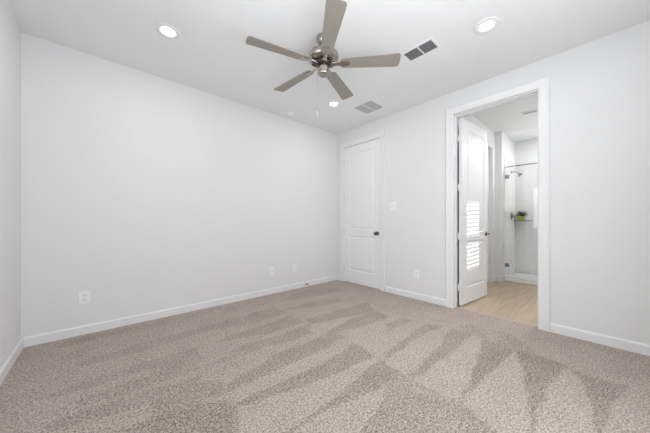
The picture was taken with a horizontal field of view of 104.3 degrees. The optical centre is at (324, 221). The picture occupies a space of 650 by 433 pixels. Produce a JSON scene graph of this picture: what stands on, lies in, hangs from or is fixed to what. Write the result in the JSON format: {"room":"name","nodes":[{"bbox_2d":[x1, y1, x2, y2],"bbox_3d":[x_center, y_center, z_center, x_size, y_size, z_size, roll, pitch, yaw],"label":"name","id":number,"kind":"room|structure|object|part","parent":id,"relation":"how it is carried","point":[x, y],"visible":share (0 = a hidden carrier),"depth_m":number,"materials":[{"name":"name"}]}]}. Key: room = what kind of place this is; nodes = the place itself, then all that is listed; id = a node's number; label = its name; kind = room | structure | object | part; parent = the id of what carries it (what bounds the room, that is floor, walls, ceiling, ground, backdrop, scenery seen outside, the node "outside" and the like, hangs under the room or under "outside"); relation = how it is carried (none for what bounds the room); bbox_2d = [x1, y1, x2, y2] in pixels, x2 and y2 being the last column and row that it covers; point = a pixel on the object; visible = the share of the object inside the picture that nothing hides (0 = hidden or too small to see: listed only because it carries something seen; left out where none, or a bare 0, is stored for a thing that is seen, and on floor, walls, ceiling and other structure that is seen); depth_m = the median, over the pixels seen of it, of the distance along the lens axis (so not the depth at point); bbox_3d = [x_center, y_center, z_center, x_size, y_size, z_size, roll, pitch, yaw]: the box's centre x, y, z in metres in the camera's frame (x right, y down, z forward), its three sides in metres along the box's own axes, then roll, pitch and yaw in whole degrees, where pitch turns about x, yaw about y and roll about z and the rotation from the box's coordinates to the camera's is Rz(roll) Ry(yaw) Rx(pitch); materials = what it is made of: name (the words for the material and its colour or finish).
{"room":"empty bedroom","nodes":[
{"label":"empty bedroom","id":0,"kind":"room"},
{"bbox_2d":[0,0,20,367],"bbox_3d":[-1.199,-0.245,0.498,0.120,2.800,4.442,0,0,-42],"label":"wall","id":1,"kind":"structure","parent":0,"point":[10,33],"depth_m":1.93,"materials":[{"name":"paint"}]},
{"bbox_2d":[0,338,22,385],"bbox_3d":[-1.154,1.050,0.548,0.014,0.088,4.427,0,0,-42],"label":"baseboard","id":2,"kind":"structure","parent":1,"relation":"attached to","point":[5,368],"depth_m":1.89,"materials":[{"name":"paint"}]},
{"bbox_2d":[21,32,336,337],"bbox_3d":[-1.246,-0.245,3.520,4.088,2.800,0.120,0,0,-42],"label":"wall","id":3,"kind":"structure","parent":0,"point":[143,192],"depth_m":2.82,"materials":[{"name":"paint"}]},
{"bbox_2d":[79,290,89,304],"bbox_3d":[-2.337,0.737,2.454,0.082,0.128,0.008,0,0,-42],"label":"wall outlet","id":4,"kind":"object","parent":3,"relation":"attached to","point":[84,296],"visible":1,"depth_m":2.45,"materials":[{"name":"plastic"}]},
{"bbox_2d":[23,275,336,347],"bbox_3d":[-1.195,1.050,3.475,3.833,0.088,0.014,0,0,-42],"label":"baseboard","id":5,"kind":"structure","parent":3,"relation":"attached to","point":[47,337],"depth_m":2.81,"materials":[{"name":"paint"}]},
{"bbox_2d":[269,267,273,274],"bbox_3d":[-0.805,0.750,3.824,0.078,0.122,0.015,0,0,-42],"label":"wall outlet","id":6,"kind":"object","parent":3,"relation":"attached to","point":[271,269],"visible":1,"depth_m":3.82,"materials":[{"name":"plastic"}]},
{"bbox_2d":[292,264,295,271],"bbox_3d":[-0.500,0.750,4.104,0.076,0.122,0.005,0,0,-42],"label":"wall plate","id":7,"kind":"object","parent":3,"relation":"attached to","point":[293,265],"visible":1,"depth_m":4.09,"materials":[{"name":"plastic"}]},
{"bbox_2d":[0,280,649,432],"bbox_3d":[0.292,1.095,1.835,3.925,0.001,4.482,0,0,-42],"label":"floor","id":8,"kind":"structure","parent":0,"point":[336,356],"depth_m":1.80,"materials":[{"name":"carpet"}]},
{"bbox_2d":[8,0,649,141],"bbox_3d":[1.429,-1.695,2.855,7.340,0.100,4.842,0,0,-42],"label":"ceiling","id":9,"kind":"structure","parent":0,"point":[212,55],"depth_m":2.29,"materials":[{"name":"paint"}]},
{"bbox_2d":[155,23,180,39],"bbox_3d":[-1.355,-1.641,2.183,0.194,0.007,0.194,0,0,-42],"label":"recessed light","id":10,"kind":"object","parent":9,"relation":"in","point":[166,30],"visible":1,"depth_m":2.17,"materials":[{"name":"plastic"}]},
{"bbox_2d":[286,111,295,116],"bbox_3d":[-0.515,-1.623,3.837,0.140,0.042,0.140,0,0,-42],"label":"smoke detector","id":11,"kind":"object","parent":9,"relation":"attached to","point":[290,114],"visible":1,"depth_m":3.80,"materials":[{"name":"plastic"}]},
{"bbox_2d":[245,0,400,116],"bbox_3d":[-0.053,-1.290,2.277,1.290,0.708,1.250,0,0,-42],"label":"ceiling fan","id":12,"kind":"object","parent":9,"relation":"hanging from","point":[323,57],"visible":1,"depth_m":2.17,"materials":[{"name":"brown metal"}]},
{"bbox_3d":[-0.376,-1.404,2.064,0.517,0.006,0.138,0,11,-28],"label":"blade","id":13,"kind":"part","parent":12,"relation":"part of","materials":[{"name":"grey wood"}]},
{"bbox_3d":[-0.314,-1.404,2.532,0.517,0.006,0.138,0,11,43],"label":"blade","id":14,"kind":"part","parent":12,"relation":"part of","materials":[{"name":"grey wood"}]},
{"bbox_3d":[0.042,-1.404,1.849,0.138,0.006,0.517,11,-2,-8],"label":"blade","id":15,"kind":"part","parent":12,"relation":"part of","materials":[{"name":"grey wood"}]},
{"bbox_3d":[0.155,-1.404,2.626,0.138,0.006,0.517,-12,-5,24],"label":"blade","id":16,"kind":"part","parent":12,"relation":"part of","materials":[{"name":"grey wood"}]},
{"bbox_3d":[0.393,-1.404,2.216,0.517,0.006,0.138,0,-11,5],"label":"blade","id":17,"kind":"part","parent":12,"relation":"part of","materials":[{"name":"grey wood"}]},
{"bbox_2d":[327,101,340,106],"bbox_3d":[0.125,-1.641,3.530,0.194,0.007,0.194,0,0,-42],"label":"recessed light","id":18,"kind":"object","parent":9,"relation":"in","point":[330,103],"visible":1,"depth_m":3.51,"materials":[{"name":"white plastic"}]},
{"bbox_2d":[352,99,384,114],"bbox_3d":[0.625,-1.640,3.624,0.330,0.008,0.340,0,0,-42],"label":"ceiling vent","id":19,"kind":"object","parent":9,"relation":"in","point":[369,106],"visible":1,"depth_m":3.62,"materials":[{"name":"metal"}]},
{"bbox_2d":[397,37,440,67],"bbox_3d":[0.867,-1.640,2.470,0.180,0.009,0.450,0,0,-42],"label":"ceiling vent","id":20,"kind":"object","parent":9,"relation":"in","point":[427,46],"visible":0.85,"depth_m":2.43,"materials":[{"name":"metal"}]},
{"bbox_2d":[473,16,500,34],"bbox_3d":[1.356,-1.641,2.120,0.194,0.007,0.194,0,0,-42],"label":"recessed light","id":21,"kind":"object","parent":9,"relation":"in","point":[486,25],"visible":1,"depth_m":2.11,"materials":[{"name":"white plastic"}]},
{"bbox_2d":[521,108,537,114],"bbox_3d":[3.072,-1.641,3.764,0.110,0.008,0.220,0,0,-42],"label":"ceiling vent","id":22,"kind":"object","parent":9,"relation":"in","point":[533,110],"visible":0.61,"depth_m":3.77,"materials":[{"name":"metal"}]},
{"bbox_2d":[457,114,494,292],"bbox_3d":[2.361,-0.245,4.053,1.992,2.800,0.120,0,0,-42],"label":"wall","id":23,"kind":"structure","parent":0,"point":[490,134],"depth_m":4.42,"materials":[{"name":"paint"}]},
{"bbox_2d":[487,148,488,281],"bbox_3d":[2.733,-0.119,4.351,0.700,2.404,0.103,0,0,-42],"label":"door","id":24,"kind":"structure","parent":23,"relation":"in","point":[487,148],"depth_m":4.55,"materials":[{"name":"paint"}]},
{"bbox_2d":[487,140,494,281],"bbox_3d":[2.762,-0.158,4.319,0.890,2.505,0.020,0,0,-42],"label":"trim","id":25,"kind":"structure","parent":23,"relation":"attached to","point":[489,143],"depth_m":4.58,"materials":[{"name":"paint"}]},
{"bbox_2d":[337,20,649,344],"bbox_3d":[1.795,-0.245,3.103,0.120,2.800,4.562,0,0,-42],"label":"wall","id":26,"kind":"structure","parent":0,"point":[600,88],"depth_m":2.37,"materials":[{"name":"paint"}]},
{"bbox_2d":[344,138,379,288],"bbox_3d":[0.604,-0.126,4.321,0.103,2.418,0.803,0,0,-42],"label":"door","id":27,"kind":"structure","parent":26,"relation":"in","point":[361,161],"depth_m":4.31,"materials":[{"name":"paint"}]},
{"bbox_2d":[344,137,379,148],"bbox_3d":[0.661,-0.130,4.366,0.119,2.450,0.815,0,0,-42],"label":"trim","id":28,"kind":"structure","parent":26,"relation":"attached to","point":[379,137],"depth_m":4.30,"materials":[{"name":"paint"}]},
{"bbox_2d":[340,130,384,290],"bbox_3d":[0.609,-0.170,4.319,0.020,2.529,0.962,0,0,-42],"label":"trim","id":29,"kind":"structure","parent":26,"relation":"attached to","point":[381,134],"depth_m":4.01,"materials":[{"name":"paint"}]},
{"bbox_2d":[389,202,395,209],"bbox_3d":[1.034,-0.241,3.853,0.009,0.122,0.122,0,0,-42],"label":"light switch","id":30,"kind":"object","parent":26,"relation":"attached to","point":[392,205],"visible":1,"depth_m":3.86,"materials":[{"name":"plastic"}]},
{"bbox_2d":[385,286,445,305],"bbox_3d":[1.252,1.050,3.607,0.014,0.088,0.934,0,0,-42],"label":"baseboard","id":31,"kind":"structure","parent":26,"relation":"attached to","point":[418,296],"depth_m":3.54,"materials":[{"name":"paint"}]},
{"bbox_2d":[414,270,418,278],"bbox_3d":[1.292,0.743,3.567,0.008,0.122,0.080,0,0,-42],"label":"wall outlet","id":32,"kind":"object","parent":26,"relation":"attached to","point":[416,272],"visible":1,"depth_m":3.56,"materials":[{"name":"plastic"}]},
{"bbox_2d":[458,118,489,305],"bbox_3d":[2.068,-0.128,3.505,0.832,2.415,0.159,0,0,-37],"label":"door","id":33,"kind":"structure","parent":26,"relation":"in","point":[472,139],"depth_m":3.44,"materials":[{"name":"paint"}]},
{"bbox_2d":[456,307,537,326],"bbox_3d":[1.945,1.095,2.926,0.020,0.006,0.832,0,0,-42],"label":"trim","id":34,"kind":"structure","parent":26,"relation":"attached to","point":[456,307],"depth_m":2.88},
{"bbox_2d":[446,76,549,331],"bbox_3d":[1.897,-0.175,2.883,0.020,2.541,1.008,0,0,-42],"label":"trim","id":35,"kind":"structure","parent":26,"relation":"attached to","point":[543,85],"depth_m":2.57,"materials":[{"name":"paint"}]},
{"bbox_2d":[550,323,649,355],"bbox_3d":[2.713,1.050,1.979,0.014,0.088,1.423,0,0,-42],"label":"baseboard","id":36,"kind":"structure","parent":26,"relation":"attached to","point":[636,347],"depth_m":2.24,"materials":[{"name":"paint"}]},
{"bbox_2d":[457,281,537,325],"bbox_3d":[3.065,1.127,4.026,3.140,0.056,3.300,0,0,-42],"label":"floor","id":37,"kind":"structure","parent":0,"point":[514,301],"depth_m":3.43,"materials":[{"name":"brown wood"}]},
{"bbox_2d":[505,272,537,285],"bbox_3d":[4.250,1.042,4.257,0.843,0.107,1.856,0,0,-42],"label":"shower pan","id":38,"kind":"object","parent":37,"relation":"on","point":[516,277],"visible":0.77,"depth_m":4.55,"materials":[{"name":"plastic"}]},
{"bbox_2d":[505,162,537,278],"bbox_3d":[3.970,-0.016,4.006,0.024,2.006,1.854,0,0,-42],"label":"shower enclosure","id":39,"kind":"object","parent":38,"relation":"on","point":[506,176],"visible":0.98,"depth_m":4.65,"materials":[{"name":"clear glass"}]},
{"bbox_3d":[3.970,-1.012,4.006,0.024,0.015,1.854,0,0,-42],"label":"header rail","id":40,"kind":"part","parent":39,"relation":"part of","materials":[{"name":"silver metal"}]},
{"bbox_2d":[495,131,514,281],"bbox_3d":[3.541,-0.245,5.038,1.080,2.800,0.230,0,0,-42],"label":"wall","id":41,"kind":"structure","parent":0,"point":[504,146],"depth_m":4.64,"materials":[{"name":"paint"}]},
{"bbox_2d":[495,275,502,281],"bbox_3d":[3.183,1.039,4.617,0.014,0.110,0.110,0,0,-42],"label":"baseboard","id":42,"kind":"structure","parent":41,"relation":"attached to","point":[499,278],"depth_m":4.61,"materials":[{"name":"paint"}]},
{"bbox_2d":[504,157,514,274],"bbox_3d":[3.636,-0.105,4.961,0.839,2.200,0.009,0,0,-42],"label":"tiled wall","id":43,"kind":"structure","parent":41,"relation":"attached to","point":[509,184],"depth_m":4.92,"materials":[{"name":"white tile"}]},
{"bbox_2d":[515,138,537,274],"bbox_3d":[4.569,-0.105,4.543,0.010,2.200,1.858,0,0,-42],"label":"tiled wall","id":44,"kind":"structure","parent":0,"point":[526,185],"depth_m":5.08,"materials":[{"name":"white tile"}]},
{"bbox_3d":[3.979,-0.019,5.073,0.157,0.018,0.274,0,0,-42],"label":"shower shelf","id":45,"kind":"object","parent":44,"relation":"attached to","visible":0},
{"bbox_2d":[516,211,527,219],"bbox_3d":[3.958,-0.119,5.091,0.178,0.202,0.213,0,0,-42],"label":"potted plant","id":46,"kind":"object","parent":45,"relation":"on","point":[523,214],"visible":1,"depth_m":5.06,"materials":[{"name":"green plant"}]}
]}

